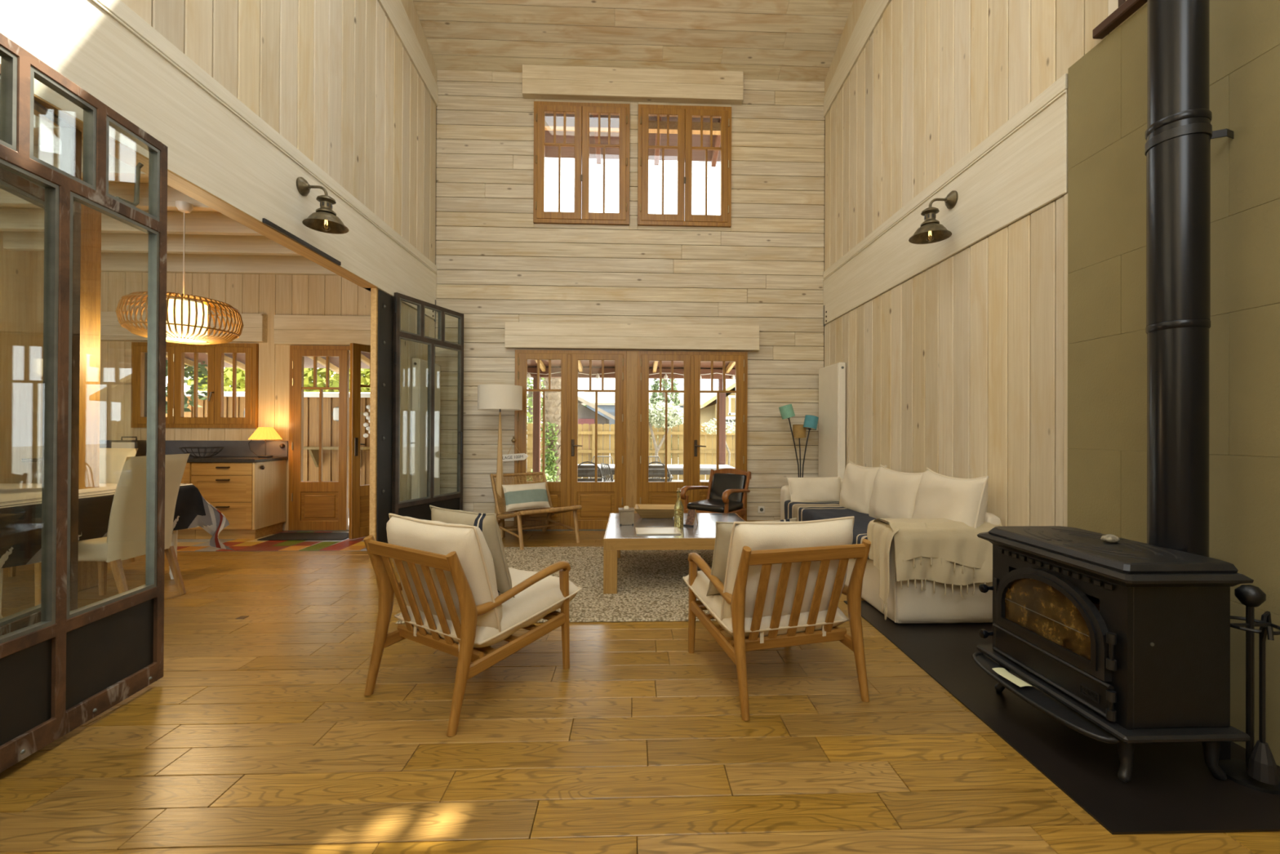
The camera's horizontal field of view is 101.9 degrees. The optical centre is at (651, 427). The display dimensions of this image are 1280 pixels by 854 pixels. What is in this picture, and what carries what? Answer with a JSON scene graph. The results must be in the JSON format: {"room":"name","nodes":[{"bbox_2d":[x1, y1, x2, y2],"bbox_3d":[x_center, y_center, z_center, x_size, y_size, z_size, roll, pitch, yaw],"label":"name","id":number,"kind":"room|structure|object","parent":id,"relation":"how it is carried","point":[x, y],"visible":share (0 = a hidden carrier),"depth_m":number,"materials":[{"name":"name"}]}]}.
{"room":"living room","nodes":[
{"label":"living room","id":0,"kind":"room"},
{"bbox_2d":[0,231,44,483],"bbox_3d":[-6.643,-0.464,1.688,0.150,3.500,9.083,0,0,-2],"label":"wall","id":1,"kind":"structure","parent":0,"point":[21,272],"depth_m":5.52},
{"bbox_2d":[0,114,337,275],"bbox_3d":[-4.598,-1.974,1.672,4.122,0.300,9.083,0,0,-2],"label":"ceiling","id":2,"kind":"structure","parent":0,"point":[215,242],"depth_m":5.37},
{"bbox_2d":[115,200,243,344],"bbox_3d":[-3.841,-1.276,4.259,0.776,1.131,0.776,0,0,-2],"label":"pendant lamp","id":3,"kind":"object","parent":2,"relation":"hanging from","point":[186,320],"visible":0.78,"depth_m":4.15,"materials":[{"name":"brown wood"}]},
{"bbox_2d":[166,337,205,342],"bbox_3d":[-3.844,-0.724,4.257,0.296,0.001,0.294,0,0,-2],"label":"diffuser","id":4,"kind":"object","parent":3,"relation":"attached to","point":[169,339],"depth_m":4.28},
{"bbox_2d":[177,530,367,551],"bbox_3d":[-4.626,1.221,5.654,4.202,0.019,1.100,0,0,-2],"label":"floor tiles","id":5,"kind":"structure","parent":0,"point":[357,544],"depth_m":5.36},
{"bbox_2d":[177,462,195,538],"bbox_3d":[-5.289,0.790,5.799,0.645,0.835,0.542,0,0,-2],"label":"base cabinet","id":6,"kind":"object","parent":5,"relation":"on","point":[188,533],"visible":0.12,"depth_m":5.59,"materials":[{"name":"brown wood"}]},
{"bbox_2d":[191,459,286,538],"bbox_3d":[-4.614,0.792,5.825,0.696,0.838,0.542,0,0,-2],"label":"base cabinet","id":7,"kind":"object","parent":5,"relation":"on","point":[251,495],"visible":0.82,"depth_m":5.60,"materials":[{"name":"brown wood"}]},
{"bbox_2d":[21,456,287,462],"bbox_3d":[-5.477,0.351,5.799,2.405,0.036,0.535,0,0,-2],"label":"countertop","id":8,"kind":"structure","parent":7,"relation":"on","point":[212,459],"depth_m":5.58,"materials":[{"name":"stone"}]},
{"bbox_2d":[111,436,146,456],"bbox_3d":[-5.868,0.209,5.816,0.260,0.222,0.182,0,0,-11],"label":"toaster","id":9,"kind":"object","parent":8,"relation":"on","point":[141,445],"visible":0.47,"depth_m":5.78,"materials":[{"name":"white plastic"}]},
{"bbox_2d":[178,446,224,457],"bbox_3d":[-5.060,0.276,5.838,0.388,0.114,0.388,0,0,-2],"label":"wire basket","id":10,"kind":"object","parent":8,"relation":"on","point":[198,447],"visible":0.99,"depth_m":5.84,"materials":[{"name":"black metal"}]},
{"bbox_2d":[248,426,282,457],"bbox_3d":[-4.402,0.165,5.914,0.315,0.345,0.315,0,0,-2],"label":"table lamp","id":11,"kind":"object","parent":8,"relation":"on","point":[261,433],"visible":0.99,"depth_m":5.84,"materials":[{"name":"yellow fabric"}]},
{"bbox_2d":[257,532,348,540],"bbox_3d":[-3.802,1.208,5.783,0.900,0.012,0.380,0,0,-2],"label":"door mat","id":12,"kind":"object","parent":5,"relation":"on","point":[282,535],"visible":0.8,"depth_m":5.73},
{"bbox_2d":[120,0,438,501],"bbox_3d":[-2.461,-3.094,1.769,0.146,8.798,8.903,0,0,-2],"label":"wall","id":13,"kind":"structure","parent":0,"point":[351,85],"depth_m":4.30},
{"bbox_2d":[0,32,167,773],"bbox_3d":[-2.354,-0.081,1.866,0.278,2.515,1.167,0,0,-8],"label":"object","id":14,"kind":"structure","parent":13,"relation":"in","point":[60,672],"depth_m":2.02,"materials":[{"name":"metal"}]},
{"bbox_2d":[0,0,436,321],"bbox_3d":[-2.523,-1.609,3.302,0.153,0.670,5.783,0,0,-2],"label":"trim","id":15,"kind":"structure","parent":13,"relation":"attached to","point":[221,154],"depth_m":2.80,"materials":[{"name":"beige wood"}]},
{"bbox_2d":[262,217,341,265],"bbox_3d":[-2.466,-1.307,3.702,0.018,0.030,0.860,0,0,-2],"label":"rail","id":16,"kind":"object","parent":13,"relation":"attached to","point":[264,220],"visible":1,"depth_m":3.61,"materials":[{"name":"black metal"}]},
{"bbox_2d":[296,177,348,234],"bbox_3d":[-2.317,-1.579,3.669,0.310,0.369,0.280,0,0,-2],"label":"wall lamp","id":17,"kind":"object","parent":13,"relation":"attached to","point":[324,220],"visible":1,"depth_m":3.65,"materials":[{"name":"brown metal"}]},
{"bbox_2d":[315,195,336,215],"bbox_3d":[-2.302,-1.573,3.669,0.124,0.128,0.124,0,0,-2],"label":"wall lamp","id":18,"kind":"object","parent":17,"relation":"attached to","point":[326,202],"depth_m":3.63,"materials":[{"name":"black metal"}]},
{"bbox_2d":[368,288,393,559],"bbox_3d":[-2.554,-0.036,4.918,0.080,2.505,0.305,0,0,-2],"label":"trim","id":19,"kind":"structure","parent":13,"relation":"attached to","point":[381,303],"depth_m":4.84,"materials":[{"name":"metal"}]},
{"bbox_2d":[411,358,440,499],"bbox_3d":[-2.526,0.240,5.802,0.098,1.960,0.608,0,0,-2],"label":"radiator","id":20,"kind":"object","parent":13,"relation":"attached to","point":[420,366],"visible":0.54,"depth_m":5.57,"materials":[{"name":"white metal"}]},
{"bbox_2d":[391,292,463,520],"bbox_3d":[-2.350,-0.068,5.545,0.097,2.515,1.027,0,0,18],"label":"door","id":21,"kind":"structure","parent":13,"relation":"in","point":[419,508],"depth_m":5.53,"materials":[{"name":"black metal"}]},
{"bbox_2d":[99,70,825,530],"bbox_3d":[-2.284,-1.527,6.305,9.107,5.700,0.200,0,0,-2],"label":"wall","id":22,"kind":"structure","parent":0,"point":[495,266],"depth_m":6.25,"materials":[{"name":"wood"}]},
{"bbox_2d":[100,311,266,342],"bbox_3d":[-5.482,-1.170,6.040,1.900,0.325,0.079,0,0,-2],"label":"trim","id":23,"kind":"structure","parent":22,"relation":"attached to","point":[255,325],"depth_m":6.02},
{"bbox_2d":[99,440,288,456],"bbox_3d":[-5.487,0.241,6.063,2.405,0.186,0.016,0,0,-2],"label":"backsplash","id":24,"kind":"structure","parent":22,"relation":"attached to","point":[232,448],"depth_m":6.08,"materials":[{"name":"grey stone"}]},
{"bbox_2d":[130,342,258,428],"bbox_3d":[-5.340,-0.495,6.064,1.405,0.994,0.159,0,0,-2],"label":"window","id":25,"kind":"structure","parent":22,"relation":"in","point":[175,418],"depth_m":6.05,"materials":[{"name":"brown wood"}]},
{"bbox_2d":[165,351,369,373],"bbox_3d":[-5.490,-1.158,7.299,5.580,0.579,1.997,0,0,-2],"label":"eaves","id":26,"kind":"object","parent":22,"relation":"attached to","point":[188,357],"visible":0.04,"depth_m":7.88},
{"bbox_2d":[288,345,350,531],"bbox_3d":[-3.578,0.129,6.170,1.354,2.185,0.158,0,0,-2],"label":"door","id":27,"kind":"structure","parent":22,"relation":"in","point":[313,506],"depth_m":6.09,"materials":[{"name":"brown wood"}]},
{"bbox_2d":[348,342,370,539],"bbox_3d":[-3.106,0.144,5.873,0.060,2.123,0.600,0,0,30],"label":"door","id":28,"kind":"structure","parent":27,"relation":"attached to","point":[359,495],"depth_m":5.65,"materials":[{"name":"brown wood"}]},
{"bbox_2d":[273,315,370,345],"bbox_3d":[-3.593,-1.144,6.112,1.620,0.340,0.079,0,0,-2],"label":"trim","id":29,"kind":"structure","parent":22,"relation":"attached to","point":[289,330],"depth_m":6.06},
{"bbox_2d":[514,349,626,530],"bbox_3d":[-0.971,0.150,6.227,1.334,2.157,0.166,0,0,-2],"label":"door","id":30,"kind":"structure","parent":22,"relation":"in","point":[597,500],"depth_m":6.21,"materials":[{"name":"brown wood"}]},
{"bbox_2d":[502,435,528,461],"bbox_3d":[-1.640,0.251,6.156,0.350,0.302,0.030,0,0,-2],"label":"arrow sign","id":31,"kind":"object","parent":30,"relation":"hanging from","point":[508,457],"visible":0.82,"depth_m":6.14,"materials":[{"name":"white wood"}]},
{"bbox_2d":[533,101,630,225],"bbox_3d":[-0.841,-3.182,6.270,1.149,1.452,0.113,0,0,-2],"label":"window","id":32,"kind":"structure","parent":22,"relation":"in","point":[581,215],"depth_m":6.22,"materials":[{"name":"brown wood"}]},
{"bbox_2d":[504,322,759,351],"bbox_3d":[-0.221,-1.093,6.237,3.040,0.300,0.089,0,0,-2],"label":"trim","id":33,"kind":"structure","parent":22,"relation":"attached to","point":[548,335],"depth_m":6.20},
{"bbox_2d":[626,351,637,513],"bbox_3d":[-0.242,0.154,6.290,0.132,2.157,0.115,0,0,-2],"label":"trim","id":34,"kind":"structure","parent":22,"relation":"attached to","point":[632,356],"depth_m":6.23,"materials":[{"name":"brown wood"}]},
{"bbox_2d":[544,113,720,167],"bbox_3d":[-0.255,-4.166,7.099,6.000,0.558,1.223,0,0,-2],"label":"eaves","id":35,"kind":"object","parent":22,"relation":"attached to","point":[713,156],"visible":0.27,"depth_m":7.32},
{"bbox_2d":[522,64,743,105],"bbox_3d":[-0.217,-4.125,6.243,2.640,0.345,0.099,0,0,-2],"label":"trim","id":36,"kind":"structure","parent":22,"relation":"attached to","point":[539,82],"depth_m":6.20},
{"bbox_2d":[637,104,731,227],"bbox_3d":[0.400,-3.176,6.318,1.135,1.452,0.113,0,0,-2],"label":"window","id":37,"kind":"structure","parent":22,"relation":"in","point":[685,113],"depth_m":6.27,"materials":[{"name":"brown wood"}]},
{"bbox_2d":[636,351,747,521],"bbox_3d":[0.491,0.157,6.283,1.336,2.157,0.166,0,0,-2],"label":"door","id":38,"kind":"structure","parent":22,"relation":"in","point":[664,492],"depth_m":6.26,"materials":[{"name":"brown wood"}]},
{"bbox_2d":[412,0,853,81],"bbox_3d":[-0.040,-5.916,1.862,5.105,3.374,9.283,0,0,-2],"label":"ceiling","id":39,"kind":"structure","parent":0,"point":[780,40],"depth_m":5.84,"materials":[{"name":"beige wood"}]},
{"bbox_2d":[0,530,1279,853],"bbox_3d":[-2.100,1.257,1.847,8.957,0.100,9.063,0,0,-2],"label":"floor","id":40,"kind":"structure","parent":0,"point":[260,732],"depth_m":1.95,"materials":[{"name":"brown wood"}]},
{"bbox_2d":[8,448,137,577],"bbox_3d":[-4.927,0.697,4.437,0.477,1.025,0.613,0,0,9],"label":"dining chair","id":41,"kind":"object","parent":40,"relation":"on","point":[112,460],"visible":0.12,"depth_m":4.64,"materials":[{"name":"beige fabric"}]},
{"bbox_2d":[0,529,177,618],"bbox_3d":[-4.594,0.830,3.542,1.700,0.745,1.320,0,0,-2],"label":"dining table","id":42,"kind":"object","parent":40,"relation":"on","point":[175,533],"visible":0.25,"depth_m":4.13,"materials":[{"name":"wood"}]},
{"bbox_2d":[0,483,234,568],"bbox_3d":[-4.605,0.749,3.552,2.126,0.597,1.809,0,0,-2],"label":"tablecloth","id":43,"kind":"object","parent":42,"relation":"on","point":[20,504],"visible":0.5,"depth_m":3.45,"materials":[{"name":"fabric"}]},
{"bbox_2d":[77,177,101,591],"bbox_3d":[-4.316,-0.320,3.877,0.210,3.050,0.180,0,0,-2],"label":"trim","id":44,"kind":"structure","parent":40,"relation":"on","point":[91,219],"depth_m":3.89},
{"bbox_2d":[34,453,190,605],"bbox_3d":[-3.677,0.699,3.558,0.613,1.025,0.477,0,0,-2],"label":"dining chair","id":45,"kind":"object","parent":40,"relation":"on","point":[126,539],"visible":0.62,"depth_m":3.43,"materials":[{"name":"beige fabric"}]},
{"bbox_2d":[363,512,582,736],"bbox_3d":[-0.833,0.813,2.538,0.643,0.814,0.830,0,0,32],"label":"armchair","id":46,"kind":"object","parent":40,"relation":"on","point":[455,606],"visible":0.98,"depth_m":2.28,"materials":[{"name":"brown wood"}]},
{"bbox_2d":[386,515,502,629],"bbox_3d":[-0.946,0.651,2.356,0.612,0.505,0.193,0,16,32],"label":"cushion","id":47,"kind":"object","parent":46,"relation":"on","point":[471,548],"depth_m":2.21,"materials":[{"name":"beige fabric"}]},
{"bbox_2d":[429,505,515,597],"bbox_3d":[-0.875,0.590,2.507,0.476,0.410,0.195,0,0,32],"label":"pillow","id":48,"kind":"object","parent":46,"relation":"on","point":[487,523],"visible":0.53,"depth_m":2.40,"materials":[{"name":"grey fabric"}]},
{"bbox_2d":[397,567,579,647],"bbox_3d":[-0.795,0.870,2.598,0.618,0.169,0.680,0,5,32],"label":"seat cushion","id":49,"kind":"object","parent":46,"relation":"on","point":[541,600],"depth_m":2.39,"materials":[{"name":"beige fabric"}]},
{"bbox_2d":[477,384,522,537],"bbox_3d":[-1.697,0.379,5.798,0.480,1.690,0.480,0,0,-2],"label":"floor lamp","id":50,"kind":"object","parent":40,"relation":"on","point":[500,397],"visible":0.96,"depth_m":5.65,"materials":[{"name":"white fabric"}]},
{"bbox_2d":[489,471,582,549],"bbox_3d":[-1.291,0.877,5.675,0.690,0.725,0.902,0,0,-37],"label":"rattan chair","id":51,"kind":"object","parent":40,"relation":"on","point":[551,511],"visible":0.77,"depth_m":5.72,"materials":[{"name":"brown wood"}]},
{"bbox_2d":[502,482,550,511],"bbox_3d":[-1.404,0.770,5.825,0.525,0.281,0.179,0,0,-38],"label":"pillow","id":52,"kind":"object","parent":51,"relation":"on","point":[530,495],"visible":1,"depth_m":5.77,"materials":[{"name":"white fabric"}]},
{"bbox_2d":[395,546,715,623],"bbox_3d":[-0.241,1.214,4.284,2.785,0.015,2.058,0,0,-2],"label":"jute rug","id":53,"kind":"object","parent":40,"relation":"on","point":[651,586],"visible":0.36,"depth_m":4.12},
{"bbox_2d":[603,512,746,593],"bbox_3d":[0.227,1.011,4.364,1.200,0.405,1.150,0,0,-2],"label":"coffee table","id":54,"kind":"object","parent":53,"relation":"on","point":[617,537],"visible":0.52,"depth_m":3.80,"materials":[{"name":"wood"}]},
{"bbox_2d":[617,506,635,525],"bbox_3d":[-0.211,0.733,4.353,0.132,0.147,0.132,0,0,-6],"label":"tissue box","id":55,"kind":"object","parent":54,"relation":"on","point":[626,514],"visible":1,"depth_m":4.29,"materials":[{"name":"beige metal"}]},
{"bbox_2d":[634,504,675,518],"bbox_3d":[0.050,0.761,4.703,0.469,0.095,0.284,0,0,1],"label":"wooden tray","id":56,"kind":"object","parent":54,"relation":"on","point":[645,511],"visible":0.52,"depth_m":4.61,"materials":[{"name":"brown wood"}]},
{"bbox_2d":[635,527,680,534],"bbox_3d":[0.046,0.802,4.032,0.336,0.008,0.256,0,0,-4],"label":"magazine","id":57,"kind":"object","parent":54,"relation":"on","point":[639,531],"visible":1,"depth_m":4.02,"materials":[{"name":"white paper"}]},
{"bbox_2d":[674,488,683,528],"bbox_3d":[0.220,0.648,4.199,0.078,0.318,0.078,0,0,-2],"label":"glass bottle","id":58,"kind":"object","parent":54,"relation":"on","point":[678,507],"visible":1,"depth_m":4.17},
{"bbox_2d":[683,508,697,526],"bbox_3d":[0.327,0.744,4.307,0.090,0.134,0.131,0,0,26],"label":"phone stand","id":59,"kind":"object","parent":54,"relation":"on","point":[691,518],"visible":0.98,"depth_m":4.30,"materials":[{"name":"brown wood"}]},
{"bbox_2d":[680,467,751,519],"bbox_3d":[0.718,0.849,5.675,0.590,0.779,0.664,0,0,36],"label":"leather armchair","id":60,"kind":"object","parent":40,"relation":"on","point":[727,491],"visible":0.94,"depth_m":5.74,"materials":[{"name":"leather"}]},
{"bbox_2d":[683,515,871,720],"bbox_3d":[0.576,0.820,2.624,0.643,0.814,0.830,0,0,-15],"label":"armchair","id":61,"kind":"object","parent":40,"relation":"on","point":[784,585],"visible":0.99,"depth_m":2.33,"materials":[{"name":"brown wood"}]},
{"bbox_2d":[706,517,796,595],"bbox_3d":[0.492,0.637,2.555,0.425,0.388,0.196,0,0,-15],"label":"pillow","id":62,"kind":"object","parent":61,"relation":"on","point":[723,529],"visible":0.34,"depth_m":2.47,"materials":[{"name":"grey fabric"}]},
{"bbox_2d":[684,568,847,636],"bbox_3d":[0.557,0.877,2.692,0.618,0.168,0.680,0,5,-15],"label":"seat cushion","id":63,"kind":"object","parent":61,"relation":"on","point":[824,623],"depth_m":2.40,"materials":[{"name":"beige fabric"}]},
{"bbox_2d":[723,518,853,618],"bbox_3d":[0.633,0.659,2.414,0.612,0.505,0.189,0,16,-15],"label":"cushion","id":64,"kind":"object","parent":61,"relation":"on","point":[757,535],"depth_m":2.32,"materials":[{"name":"beige fabric"}]},
{"bbox_2d":[778,404,818,477],"bbox_3d":[1.712,0.480,6.072,0.456,1.521,0.265,0,0,-2],"label":"lamp","id":65,"kind":"object","parent":40,"relation":"on","point":[811,422],"visible":0.77,"depth_m":6.04,"materials":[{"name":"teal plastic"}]},
{"bbox_2d":[780,478,1001,623],"bbox_3d":[1.805,0.886,4.470,0.722,0.686,2.550,0,0,-2],"label":"sofa","id":66,"kind":"object","parent":40,"relation":"on","point":[910,605],"visible":0.19,"depth_m":3.20,"materials":[{"name":"white fabric"}]},
{"bbox_2d":[786,476,840,502],"bbox_3d":[1.718,0.658,5.430,0.606,0.283,0.182,0,0,-10],"label":"sofa cushion","id":67,"kind":"object","parent":66,"relation":"on","point":[826,489],"visible":0.8,"depth_m":5.37,"materials":[{"name":"white fabric"}]},
{"bbox_2d":[784,500,875,559],"bbox_3d":[1.713,0.871,4.471,0.575,0.240,1.990,0,0,-2],"label":"striped throw","id":68,"kind":"object","parent":66,"relation":"on","point":[802,511],"visible":0.45,"depth_m":4.74,"materials":[{"name":"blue fabric"}]},
{"bbox_2d":[839,460,886,513],"bbox_3d":[1.961,0.577,4.857,0.245,0.501,0.628,0,0,-8],"label":"sofa cushion","id":69,"kind":"object","parent":66,"relation":"on","point":[856,490],"visible":0.57,"depth_m":4.76,"materials":[{"name":"white fabric"}]},
{"bbox_2d":[868,464,924,519],"bbox_3d":[1.988,0.574,4.198,0.252,0.511,0.707,0,0,-6],"label":"sofa cushion","id":70,"kind":"object","parent":66,"relation":"on","point":[894,493],"visible":0.52,"depth_m":4.11,"materials":[{"name":"white fabric"}]},
{"bbox_2d":[866,518,1002,619],"bbox_3d":[1.793,0.883,3.321,0.763,0.598,0.423,0,0,-2],"label":"fringed throw","id":71,"kind":"object","parent":66,"relation":"on","point":[941,550],"visible":0.84,"depth_m":3.16,"materials":[{"name":"beige fabric"}]},
{"bbox_2d":[911,467,988,528],"bbox_3d":[2.014,0.557,3.549,0.249,0.521,0.727,0,0,1],"label":"sofa cushion","id":72,"kind":"object","parent":66,"relation":"on","point":[938,495],"visible":0.59,"depth_m":3.36,"materials":[{"name":"white fabric"}]},
{"bbox_2d":[843,600,1279,834],"bbox_3d":[1.789,1.224,2.627,0.891,0.007,2.120,0,0,-2],"label":"hearth pad","id":73,"kind":"object","parent":40,"relation":"on","point":[1171,788],"visible":0.53,"depth_m":1.90,"materials":[{"name":"stone"}]},
{"bbox_2d":[972,525,1253,782],"bbox_3d":[1.725,0.841,2.108,0.544,0.762,0.792,0,0,-2],"label":"wood stove","id":74,"kind":"object","parent":73,"relation":"on","point":[1131,637],"visible":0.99,"depth_m":1.81,"materials":[{"name":"black metal"}]},
{"bbox_2d":[992,667,1031,686],"bbox_3d":[1.510,1.044,2.176,0.056,0.009,0.150,0,0,-7],"label":"paper","id":75,"kind":"object","parent":74,"relation":"on","point":[1002,671],"visible":1,"depth_m":2.18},
{"bbox_2d":[1100,533,1119,542],"bbox_3d":[1.849,0.445,2.091,0.067,0.033,0.050,0,0,-2],"label":"shell","id":76,"kind":"object","parent":74,"relation":"on","point":[1108,537],"visible":1,"depth_m":2.08,"materials":[{"name":"grey stone"}]},
{"bbox_2d":[1144,0,1233,556],"bbox_3d":[2.108,-2.478,2.047,0.348,6.505,0.190,0,0,-2],"label":"pipe","id":77,"kind":"object","parent":74,"relation":"attached to","point":[1179,133],"visible":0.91,"depth_m":1.98,"materials":[{"name":"black metal"}]},
{"bbox_2d":[1217,584,1279,794],"bbox_3d":[2.106,0.884,1.804,0.217,0.670,0.201,0,0,-2],"label":"tools","id":78,"kind":"object","parent":73,"relation":"on","point":[1259,771],"visible":0.8,"depth_m":1.80,"materials":[{"name":"black metal"}]},
{"bbox_2d":[823,0,1279,766],"bbox_3d":[2.355,-3.071,1.955,0.146,8.798,8.903,0,0,-2],"label":"wall","id":79,"kind":"structure","parent":0,"point":[955,370],"depth_m":2.88,"materials":[{"name":"wood"}]},
{"bbox_2d":[818,362,845,479],"bbox_3d":[2.078,0.262,5.980,0.098,1.960,0.608,0,0,-2],"label":"radiator","id":80,"kind":"object","parent":79,"relation":"attached to","point":[832,378],"visible":0.63,"depth_m":5.84,"materials":[{"name":"white metal"}]},
{"bbox_2d":[908,190,958,244],"bbox_3d":[2.052,-1.549,3.797,0.310,0.369,0.280,0,0,-2],"label":"wall lamp","id":81,"kind":"object","parent":79,"relation":"attached to","point":[931,231],"visible":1,"depth_m":3.78,"materials":[{"name":"brown metal"}]},
{"bbox_2d":[920,206,939,226],"bbox_3d":[2.037,-1.543,3.797,0.124,0.128,0.124,0,0,-2],"label":"wall lamp","id":82,"kind":"object","parent":81,"relation":"attached to","point":[929,213],"depth_m":3.76,"materials":[{"name":"metal"}]},
{"bbox_2d":[822,73,1067,326],"bbox_3d":[2.202,-1.583,4.596,0.073,0.670,3.563,0,0,-2],"label":"trim","id":83,"kind":"structure","parent":79,"relation":"attached to","point":[1020,169],"depth_m":3.56,"materials":[{"name":"beige wood"}]},
{"bbox_2d":[1063,193,1067,526],"bbox_3d":[2.258,-0.020,2.812,0.024,2.501,0.034,0,0,-2],"label":"trim","id":84,"kind":"structure","parent":79,"relation":"attached to","point":[1065,321],"depth_m":2.81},
{"bbox_2d":[1092,0,1147,39],"bbox_3d":[2.312,-2.663,1.780,0.120,1.410,1.680,0,0,-2],"label":"window","id":85,"kind":"structure","parent":79,"relation":"in","point":[1118,11],"depth_m":2.50,"materials":[{"name":"brown wood"}]},
{"label":"outside","id":86,"kind":"structure","parent":0,"visible":0},
{"bbox_2d":[348,440,709,510],"bbox_3d":[-1.290,1.517,33.211,60.000,0.100,53.517,0,0,-2],"label":"ground","id":87,"kind":"structure","parent":86,"point":[526,441],"depth_m":13.83,"materials":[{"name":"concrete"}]},
{"bbox_2d":[165,359,207,413],"bbox_3d":[-7.493,0.057,7.918,1.768,2.583,0.563,0,0,-2],"label":"shrub","id":88,"kind":"object","parent":87,"relation":"on","point":[188,370],"visible":0.12,"depth_m":7.93,"materials":[{"name":"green plant"}]},
{"bbox_2d":[165,391,369,507],"bbox_3d":[-6.470,0.321,9.431,5.400,2.070,1.850,0,0,-2],"label":"garden shed","id":89,"kind":"object","parent":87,"relation":"on","point":[311,399],"visible":0.08,"depth_m":8.78,"materials":[{"name":"brown wood"}]},
{"bbox_2d":[303,446,369,466],"bbox_3d":[-5.290,0.493,8.636,1.100,0.350,0.270,0,0,-2],"label":"shelf","id":90,"kind":"object","parent":89,"relation":"attached to","point":[313,451],"visible":0.61,"depth_m":8.59,"materials":[{"name":"brown wood"}]},
{"bbox_2d":[360,404,369,437],"bbox_3d":[-4.760,-0.109,8.724,0.440,0.560,0.078,0,0,-2],"label":"garland","id":91,"kind":"object","parent":89,"relation":"hanging from","point":[366,414],"visible":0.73,"depth_m":8.70,"materials":[{"name":"white wood"}]},
{"bbox_2d":[184,367,370,392],"bbox_3d":[-7.046,-0.474,12.332,7.891,3.677,1.868,0,0,-2],"label":"shrub","id":92,"kind":"object","parent":87,"relation":"on","point":[228,371],"visible":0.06,"depth_m":11.72,"materials":[{"name":"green plant"}]},
{"bbox_2d":[526,377,545,459],"bbox_3d":[-3.651,-0.827,15.656,2.955,4.436,2.882,0,0,-2],"label":"tree","id":93,"kind":"object","parent":87,"relation":"on","point":[530,394],"visible":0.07,"depth_m":15.15,"materials":[{"name":"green plant"}]},
{"bbox_2d":[540,377,560,481],"bbox_3d":[-2.236,-0.917,11.680,0.639,4.600,0.631,0,0,-2],"label":"trunk","id":94,"kind":"object","parent":87,"relation":"on","point":[553,399],"visible":0.44,"depth_m":11.53,"materials":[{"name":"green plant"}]},
{"bbox_2d":[541,395,614,464],"bbox_3d":[-2.865,0.098,20.404,3.150,2.630,3.800,0,0,-2],"label":"house","id":95,"kind":"structure","parent":87,"relation":"on","point":[585,415],"depth_m":18.92,"materials":[{"name":"grey wood"}]},
{"bbox_2d":[577,461,604,481],"bbox_3d":[-0.970,0.935,7.905,0.540,0.882,0.560,0,0,-5],"label":"chair","id":96,"kind":"object","parent":87,"relation":"on","point":[580,475],"visible":0.27,"depth_m":7.66,"materials":[{"name":"grey metal"}]},
{"bbox_2d":[600,462,613,481],"bbox_3d":[-0.446,0.952,7.726,0.550,0.850,0.458,0,0,-23],"label":"wire chair","id":97,"kind":"object","parent":87,"relation":"on","point":[602,464],"visible":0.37,"depth_m":7.64,"materials":[{"name":"grey metal"}]},
{"bbox_2d":[526,422,735,479],"bbox_3d":[-0.384,0.646,13.956,10.715,1.508,0.125,0,0,-2],"label":"fence","id":98,"kind":"object","parent":87,"relation":"on","point":[588,430],"visible":0.11,"depth_m":13.97,"materials":[{"name":"brown wood"}]},
{"bbox_2d":[527,360,735,481],"bbox_3d":[-0.206,-0.082,7.925,5.000,2.920,2.847,0,0,-2],"label":"pergola","id":99,"kind":"structure","parent":87,"relation":"on","point":[583,366],"depth_m":9.16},
{"bbox_2d":[527,372,735,379],"bbox_3d":[-0.224,-0.920,9.152,4.252,0.126,0.067,0,0,-2],"label":"string lights","id":100,"kind":"object","parent":99,"relation":"hanging from","point":[597,375],"visible":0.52,"depth_m":9.14,"materials":[{"name":"white ceramic"}]},
{"bbox_2d":[581,391,707,441],"bbox_3d":[-0.272,-0.419,33.016,8.000,3.780,6.700,0,0,-2],"label":"house","id":101,"kind":"structure","parent":87,"relation":"on","point":[606,400],"depth_m":30.18,"materials":[{"name":"tile"}]},
{"bbox_2d":[577,464,734,474],"bbox_3d":[-0.043,1.015,8.751,2.800,0.735,0.900,0,0,-2],"label":"table","id":102,"kind":"object","parent":87,"relation":"on","point":[673,468],"visible":0.11,"depth_m":8.35,"materials":[{"name":"grey metal"}]},
{"bbox_2d":[648,461,673,481],"bbox_3d":[0.059,0.940,7.945,0.540,0.882,0.560,0,0,0],"label":"chair","id":103,"kind":"object","parent":87,"relation":"on","point":[668,479],"visible":0.29,"depth_m":7.70,"materials":[{"name":"grey metal"}]},
{"bbox_2d":[648,378,681,457],"bbox_3d":[0.462,-1.482,17.529,1.582,5.797,1.579,0,0,-2],"label":"tree","id":104,"kind":"object","parent":87,"relation":"on","point":[655,386],"visible":0.2,"depth_m":17.33,"materials":[{"name":"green plant"}]},
{"bbox_2d":[648,400,683,464],"bbox_3d":[0.268,0.357,13.219,1.207,2.088,1.028,0,0,22],"label":"tree","id":105,"kind":"object","parent":87,"relation":"on","point":[659,418],"visible":0.78,"depth_m":13.04,"materials":[{"name":"green plant"}]},
{"bbox_2d":[681,379,735,466],"bbox_3d":[4.175,-0.544,20.879,5.350,3.980,9.400,0,0,-2],"label":"house","id":106,"kind":"structure","parent":87,"relation":"on","point":[708,402],"depth_m":17.37,"materials":[{"name":"white ceramic"}]},
{"bbox_2d":[701,417,735,465],"bbox_3d":[1.838,0.560,13.486,1.126,1.701,0.600,0,0,-2],"label":"flowering shrub","id":107,"kind":"object","parent":87,"relation":"on","point":[708,424],"visible":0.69,"depth_m":13.46,"materials":[{"name":"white plant"}]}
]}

